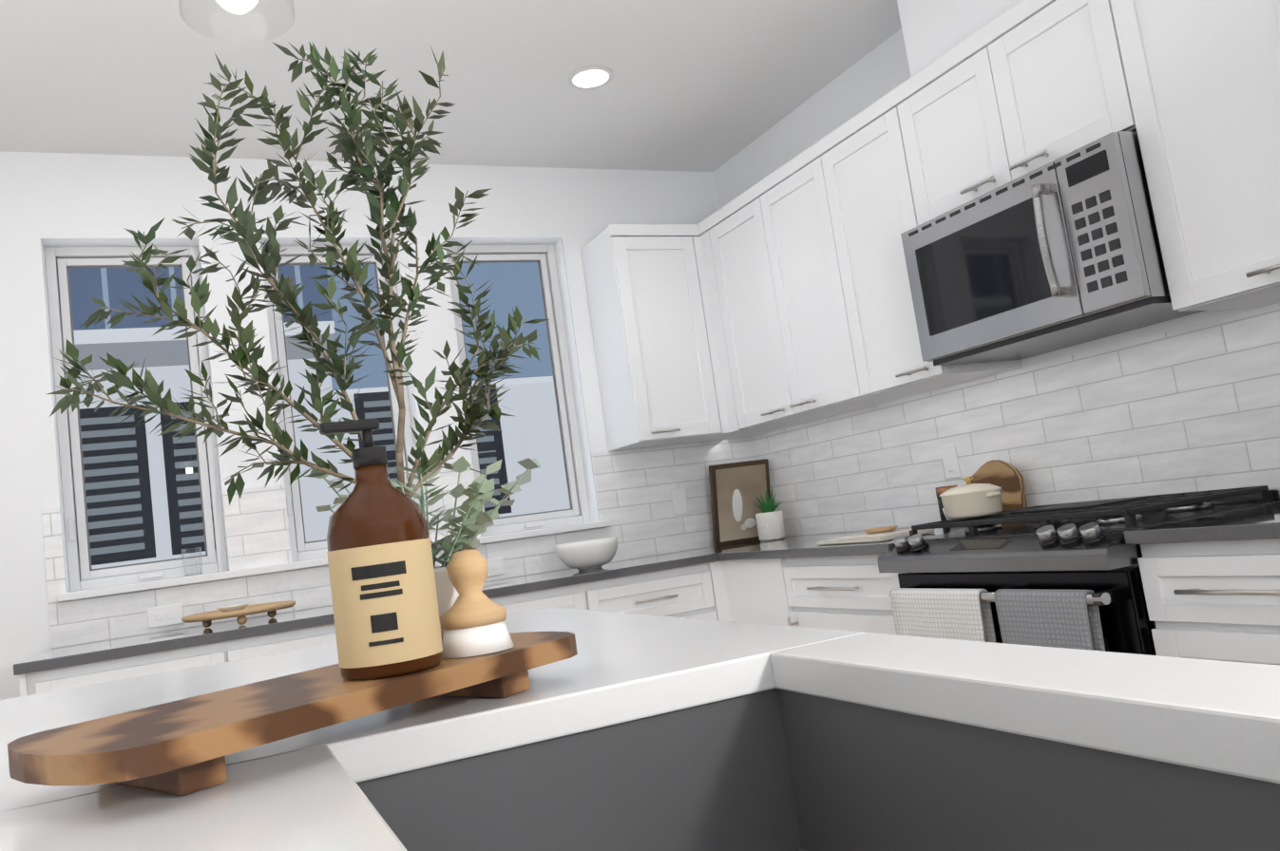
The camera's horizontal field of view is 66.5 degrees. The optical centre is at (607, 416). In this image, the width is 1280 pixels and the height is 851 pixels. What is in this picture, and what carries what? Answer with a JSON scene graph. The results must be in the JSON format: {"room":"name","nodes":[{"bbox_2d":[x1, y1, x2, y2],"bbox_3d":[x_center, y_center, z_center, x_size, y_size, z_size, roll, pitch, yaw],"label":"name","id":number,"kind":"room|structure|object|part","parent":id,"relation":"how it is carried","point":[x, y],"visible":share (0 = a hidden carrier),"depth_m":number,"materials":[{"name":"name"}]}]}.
{"room":"kitchen","nodes":[
{"label":"kitchen","id":0,"kind":"room"},
{"bbox_2d":[0,151,756,700],"bbox_3d":[-2.064,0.394,3.422,6.270,2.680,0.220,-5,-7,-24],"label":"wall","id":1,"kind":"structure","parent":0,"point":[70,200],"depth_m":3.71,"materials":[{"name":"white paint"}]},
{"bbox_2d":[40,237,610,602],"bbox_3d":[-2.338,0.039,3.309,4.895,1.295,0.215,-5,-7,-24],"label":"window","id":2,"kind":"structure","parent":1,"relation":"in","point":[66,258],"depth_m":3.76,"materials":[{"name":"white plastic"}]},
{"bbox_2d":[181,547,202,576],"bbox_3d":[-1.508,0.529,3.545,0.068,0.099,0.068,-5,-7,-24],"label":"glass tumbler","id":3,"kind":"object","parent":2,"relation":"on","point":[182,554],"visible":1,"depth_m":3.54,"materials":[{"name":"clear glass"}]},
{"bbox_2d":[41,436,755,649],"bbox_3d":[-0.605,0.442,3.930,2.890,0.476,0.010,-5,-7,-24],"label":"backsplash","id":4,"kind":"structure","parent":1,"relation":"attached to","point":[634,487],"depth_m":3.89,"materials":[{"name":"tile"}]},
{"bbox_2d":[146,603,183,629],"bbox_3d":[-1.564,0.707,3.452,0.114,0.070,0.008,-5,-7,-24],"label":"electrical outlet plate","id":5,"kind":"object","parent":4,"relation":"attached to","point":[164,616],"depth_m":3.45,"materials":[{"name":"white plastic"}]},
{"bbox_2d":[486,557,504,576],"bbox_3d":[-0.475,0.613,3.948,0.114,0.070,0.008,-5,-7,-24],"label":"electrical outlet plate","id":6,"kind":"object","parent":4,"relation":"attached to","point":[495,567],"depth_m":3.96,"materials":[{"name":"white plastic"}]},
{"bbox_2d":[670,487,687,515],"bbox_3d":[0.320,0.377,4.339,0.070,0.114,0.008,-5,-7,-24],"label":"electrical outlet plate","id":7,"kind":"object","parent":4,"relation":"attached to","point":[678,498],"depth_m":4.34,"materials":[{"name":"white plastic"}]},
{"bbox_2d":[581,224,722,451],"bbox_3d":[0.207,-0.338,4.244,0.438,0.910,0.326,-5,-7,-24],"label":"upper cabinet","id":8,"kind":"object","parent":1,"relation":"attached to","point":[657,387],"depth_m":4.10,"materials":[{"name":"white wood"}]},
{"bbox_2d":[0,0,901,171],"bbox_3d":[-0.892,-1.500,0.496,6.270,0.100,7.030,-5,-7,-24],"label":"ceiling","id":9,"kind":"structure","parent":0,"point":[702,85],"depth_m":3.34,"materials":[{"name":"white paint"}]},
{"bbox_2d":[178,0,294,42],"bbox_3d":[-0.491,-0.938,1.180,0.132,0.965,0.132,-5,-7,-24],"label":"pendant light","id":10,"kind":"object","parent":9,"relation":"hanging from","point":[202,31],"visible":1,"depth_m":1.18,"materials":[{"name":"clear glass"}]},
{"bbox_2d":[567,65,613,89],"bbox_3d":[-0.061,-1.224,3.531,0.170,0.007,0.170,-5,-7,-24],"label":"recessed light","id":11,"kind":"object","parent":9,"relation":"in","point":[591,77],"visible":1,"depth_m":3.52,"materials":[{"name":"white plastic"}]},
{"bbox_2d":[897,0,1022,77],"bbox_3d":[2.067,-1.619,0.892,0.254,0.374,5.048,-5,-7,-24],"label":"wall","id":12,"kind":"structure","parent":0,"point":[933,30],"depth_m":2.98,"materials":[{"name":"white paint"}]},
{"bbox_2d":[712,28,1256,536],"bbox_3d":[2.114,-0.387,1.511,0.150,2.680,6.811,-5,-7,-24],"label":"wall","id":13,"kind":"structure","parent":0,"point":[878,72],"depth_m":3.82,"materials":[{"name":"white paint"}]},
{"bbox_2d":[710,152,897,433],"bbox_3d":[0.803,-0.470,3.785,0.327,0.910,0.852,-5,-7,-24],"label":"upper cabinet","id":14,"kind":"object","parent":13,"relation":"attached to","point":[779,298],"depth_m":3.73,"materials":[{"name":"white wood"}]},
{"bbox_2d":[802,90,1021,406],"bbox_3d":[1.019,-0.553,3.297,0.327,0.910,0.456,-5,-7,-24],"label":"upper cabinet","id":15,"kind":"object","parent":13,"relation":"attached to","point":[857,176],"depth_m":3.25,"materials":[{"name":"white wood"}]},
{"bbox_2d":[893,0,1136,226],"bbox_3d":[1.230,-0.873,2.773,0.327,0.450,0.758,-5,-7,-24],"label":"upper cabinet","id":16,"kind":"object","parent":13,"relation":"attached to","point":[1043,81],"depth_m":2.66,"materials":[{"name":"white wood"}]},
{"bbox_2d":[900,131,1204,366],"bbox_3d":[1.229,-0.425,2.697,0.456,0.420,0.750,-5,-7,-24],"label":"microwave","id":17,"kind":"object","parent":16,"relation":"attached to","point":[1063,252],"visible":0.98,"depth_m":2.54,"materials":[{"name":"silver metal"}]},
{"bbox_2d":[752,302,1279,536],"bbox_3d":[1.360,0.077,3.057,0.010,0.476,3.250,-5,-7,-24],"label":"backsplash","id":18,"kind":"structure","parent":13,"relation":"attached to","point":[1194,408],"depth_m":2.95,"materials":[{"name":"tile"}]},
{"bbox_2d":[940,444,960,479],"bbox_3d":[1.197,0.161,3.408,0.008,0.114,0.070,-5,-7,-24],"label":"electrical outlet plate","id":19,"kind":"object","parent":18,"relation":"attached to","point":[949,456],"depth_m":3.40,"materials":[{"name":"white plastic"}]},
{"bbox_2d":[1109,0,1279,311],"bbox_3d":[1.504,-0.741,2.196,0.327,0.910,0.463,-5,-7,-24],"label":"upper cabinet","id":20,"kind":"object","parent":13,"relation":"attached to","point":[1204,91],"depth_m":2.19,"materials":[{"name":"white wood"}]},
{"bbox_3d":[-0.519,1.238,0.193,6.270,0.100,7.030,-5,-7,-24],"label":"floor","id":21,"kind":"structure","parent":0,"visible":0},
{"bbox_2d":[19,639,252,696],"bbox_3d":[-1.446,1.185,3.096,0.604,0.884,0.592,-5,-7,-24],"label":"base cabinet","id":22,"kind":"object","parent":21,"relation":"on","point":[51,680],"depth_m":2.88,"materials":[{"name":"white wood"}]},
{"bbox_2d":[252,624,336,657],"bbox_3d":[-1.017,1.148,3.292,0.581,0.884,0.592,-5,-7,-24],"label":"base cabinet","id":23,"kind":"object","parent":21,"relation":"on","point":[309,638],"depth_m":3.06,"materials":[{"name":"white wood"}]},
{"bbox_2d":[488,582,610,614],"bbox_3d":[-0.448,1.100,3.551,0.800,0.884,0.592,-5,-7,-24],"label":"base cabinet","id":24,"kind":"object","parent":21,"relation":"on","point":[592,596],"depth_m":3.44,"materials":[{"name":"white wood"}]},
{"bbox_2d":[0,607,1279,850],"bbox_3d":[-0.519,0.725,0.214,2.432,0.914,3.160,-5,-7,-23],"label":"kitchen island","id":25,"kind":"object","parent":21,"relation":"on","point":[631,733],"visible":0.96,"depth_m":0.92,"materials":[{"name":"white stone"}]},
{"bbox_2d":[7,631,577,796],"bbox_3d":[-0.268,0.282,0.949,0.230,0.050,0.540,-13,-8,40],"label":"board","id":26,"kind":"object","parent":25,"relation":"on","point":[183,747],"visible":0.96,"depth_m":0.81,"materials":[{"name":"brown wood"}]},
{"bbox_2d":[46,41,549,644],"bbox_3d":[-0.332,-0.098,1.100,0.544,0.746,0.266,-5,-7,-24],"label":"plant","id":27,"kind":"object","parent":26,"relation":"on","point":[474,519],"visible":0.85,"depth_m":1.10,"materials":[{"name":"green plant"}]},
{"bbox_2d":[319,419,442,681],"bbox_3d":[-0.225,0.126,0.961,0.099,0.247,0.100,-5,-7,-24],"label":"soap bottle","id":28,"kind":"object","parent":26,"relation":"on","point":[384,599],"visible":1,"depth_m":0.92,"materials":[{"name":"orange glass"}]},
{"bbox_2d":[439,549,514,658],"bbox_3d":[-0.142,0.192,1.019,0.076,0.106,0.076,-5,-7,-24],"label":"dish brush","id":29,"kind":"object","parent":26,"relation":"on","point":[472,619],"visible":1,"depth_m":1.00,"materials":[{"name":"beige wood"}]},
{"bbox_2d":[317,687,1279,850],"bbox_3d":[0.138,0.344,0.592,0.499,0.176,0.859,-5,-7,-23],"label":"sink","id":30,"kind":"object","parent":25,"relation":"in","point":[734,769],"depth_m":0.94,"materials":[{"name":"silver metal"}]},
{"bbox_2d":[606,563,716,620],"bbox_3d":[0.125,1.050,3.812,0.589,0.884,0.592,-5,-7,-24],"label":"base cabinet","id":31,"kind":"object","parent":21,"relation":"on","point":[683,592],"depth_m":3.60,"materials":[{"name":"white wood"}]},
{"bbox_2d":[708,555,800,627],"bbox_3d":[0.830,0.928,3.574,0.653,0.884,0.480,-5,-7,-24],"label":"base cabinet","id":32,"kind":"object","parent":21,"relation":"on","point":[747,589],"depth_m":3.51,"materials":[{"name":"white wood"}]},
{"bbox_2d":[13,534,830,677],"bbox_3d":[-0.460,0.644,3.611,2.920,0.030,0.619,-5,-7,-24],"label":"countertop","id":33,"kind":"structure","parent":32,"relation":"on","point":[107,651],"depth_m":3.21,"materials":[{"name":"grey stone"}]},
{"bbox_2d":[181,600,295,628],"bbox_3d":[-1.233,0.671,3.277,0.360,0.050,0.360,-5,-7,-24],"label":"round board","id":34,"kind":"object","parent":33,"relation":"on","point":[206,619],"visible":0.98,"depth_m":3.16,"materials":[{"name":"brown wood"}]},
{"bbox_2d":[216,603,248,612],"bbox_3d":[-1.255,0.645,3.272,0.104,0.018,0.104,-5,-7,-24],"label":"dish","id":35,"kind":"object","parent":34,"relation":"on","point":[233,608],"visible":0.83,"depth_m":3.24,"materials":[{"name":"white ceramic"}]},
{"bbox_2d":[555,536,617,571],"bbox_3d":[-0.074,0.542,3.811,0.246,0.108,0.246,-5,-7,-24],"label":"bowl","id":36,"kind":"object","parent":33,"relation":"on","point":[588,555],"visible":1,"depth_m":3.72,"materials":[{"name":"white ceramic"}]},
{"bbox_2d":[708,458,770,547],"bbox_3d":[0.599,0.386,4.363,0.300,0.358,0.079,-5,-7,-24],"label":"picture frame","id":37,"kind":"object","parent":33,"relation":"on","point":[735,488],"visible":0.92,"depth_m":4.34,"materials":[{"name":"brown wood"}]},
{"bbox_2d":[753,489,785,541],"bbox_3d":[0.707,0.421,4.223,0.162,0.226,0.182,-5,-7,-24],"label":"aloe plant","id":38,"kind":"object","parent":33,"relation":"on","point":[770,523],"visible":1,"depth_m":4.17,"materials":[{"name":"green plant"}]},
{"bbox_3d":[0.704,0.474,4.210,0.116,0.120,0.116,-5,-7,-24],"label":"pot","id":39,"kind":"part","parent":38,"relation":"part of","materials":[{"name":"white ceramic"}]},
{"bbox_2d":[788,555,899,634],"bbox_3d":[1.045,0.851,3.149,0.603,0.884,0.597,-5,-7,-24],"label":"base cabinet","id":40,"kind":"object","parent":21,"relation":"on","point":[847,593],"depth_m":3.04,"materials":[{"name":"white wood"}]},
{"bbox_2d":[716,526,968,559],"bbox_3d":[0.897,0.431,3.364,0.628,0.030,0.975,-5,-7,-24],"label":"countertop","id":41,"kind":"structure","parent":40,"relation":"on","point":[808,548],"depth_m":3.18,"materials":[{"name":"grey stone"}]},
{"bbox_2d":[816,528,934,545],"bbox_3d":[0.853,0.385,3.129,0.220,0.020,0.320,-5,-7,-24],"label":"folded cloth","id":42,"kind":"object","parent":41,"relation":"on","point":[870,538],"visible":0.81,"depth_m":3.03,"materials":[{"name":"white fabric"}]},
{"bbox_2d":[862,525,897,534],"bbox_3d":[0.866,0.361,3.095,0.110,0.014,0.110,-5,-7,-24],"label":"dish","id":43,"kind":"object","parent":42,"relation":"on","point":[880,529],"visible":0.98,"depth_m":3.06,"materials":[{"name":"brown wood"}]},
{"bbox_2d":[935,484,957,520],"bbox_3d":[1.175,0.307,3.351,0.074,0.135,0.074,-5,-7,-24],"label":"canister","id":44,"kind":"object","parent":41,"relation":"on","point":[941,490],"visible":0.35,"depth_m":3.34,"materials":[{"name":"clear glass"}]},
{"bbox_2d":[942,508,965,528],"bbox_3d":[1.149,0.302,3.185,0.111,0.116,0.108,-5,-7,-24],"label":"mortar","id":45,"kind":"object","parent":41,"relation":"on","point":[948,519],"visible":0.08,"depth_m":3.18,"materials":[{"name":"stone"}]},
{"bbox_2d":[971,459,1026,511],"bbox_3d":[1.263,0.242,3.156,0.053,0.202,0.214,-5,-7,-24],"label":"cutting board","id":46,"kind":"object","parent":41,"relation":"on","point":[1007,478],"visible":0.54,"depth_m":3.11,"materials":[{"name":"brown wood"}]},
{"bbox_2d":[877,485,1279,655],"bbox_3d":[1.266,0.712,2.517,0.688,0.962,0.754,-5,-7,-24],"label":"range","id":47,"kind":"object","parent":21,"relation":"on","point":[1066,576],"visible":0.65,"depth_m":2.34,"materials":[{"name":"black metal"}]},
{"bbox_2d":[939,477,1002,518],"bbox_3d":[1.014,0.224,2.721,0.164,0.109,0.182,-5,-7,-24],"label":"pot","id":48,"kind":"object","parent":47,"relation":"on","point":[968,500],"visible":1,"depth_m":2.66,"materials":[{"name":"beige ceramic"}]},
{"bbox_2d":[1137,540,1279,666],"bbox_3d":[1.646,0.619,1.787,0.603,0.884,0.884,-5,-7,-24],"label":"base cabinet","id":49,"kind":"object","parent":21,"relation":"on","point":[1211,584],"depth_m":1.96,"materials":[{"name":"white wood"}]},
{"bbox_2d":[1123,502,1279,545],"bbox_3d":[1.573,0.170,1.832,0.628,0.030,0.884,-5,-7,-24],"label":"countertop","id":50,"kind":"structure","parent":49,"relation":"on","point":[1262,523],"depth_m":1.98,"materials":[{"name":"grey stone"}]}
]}

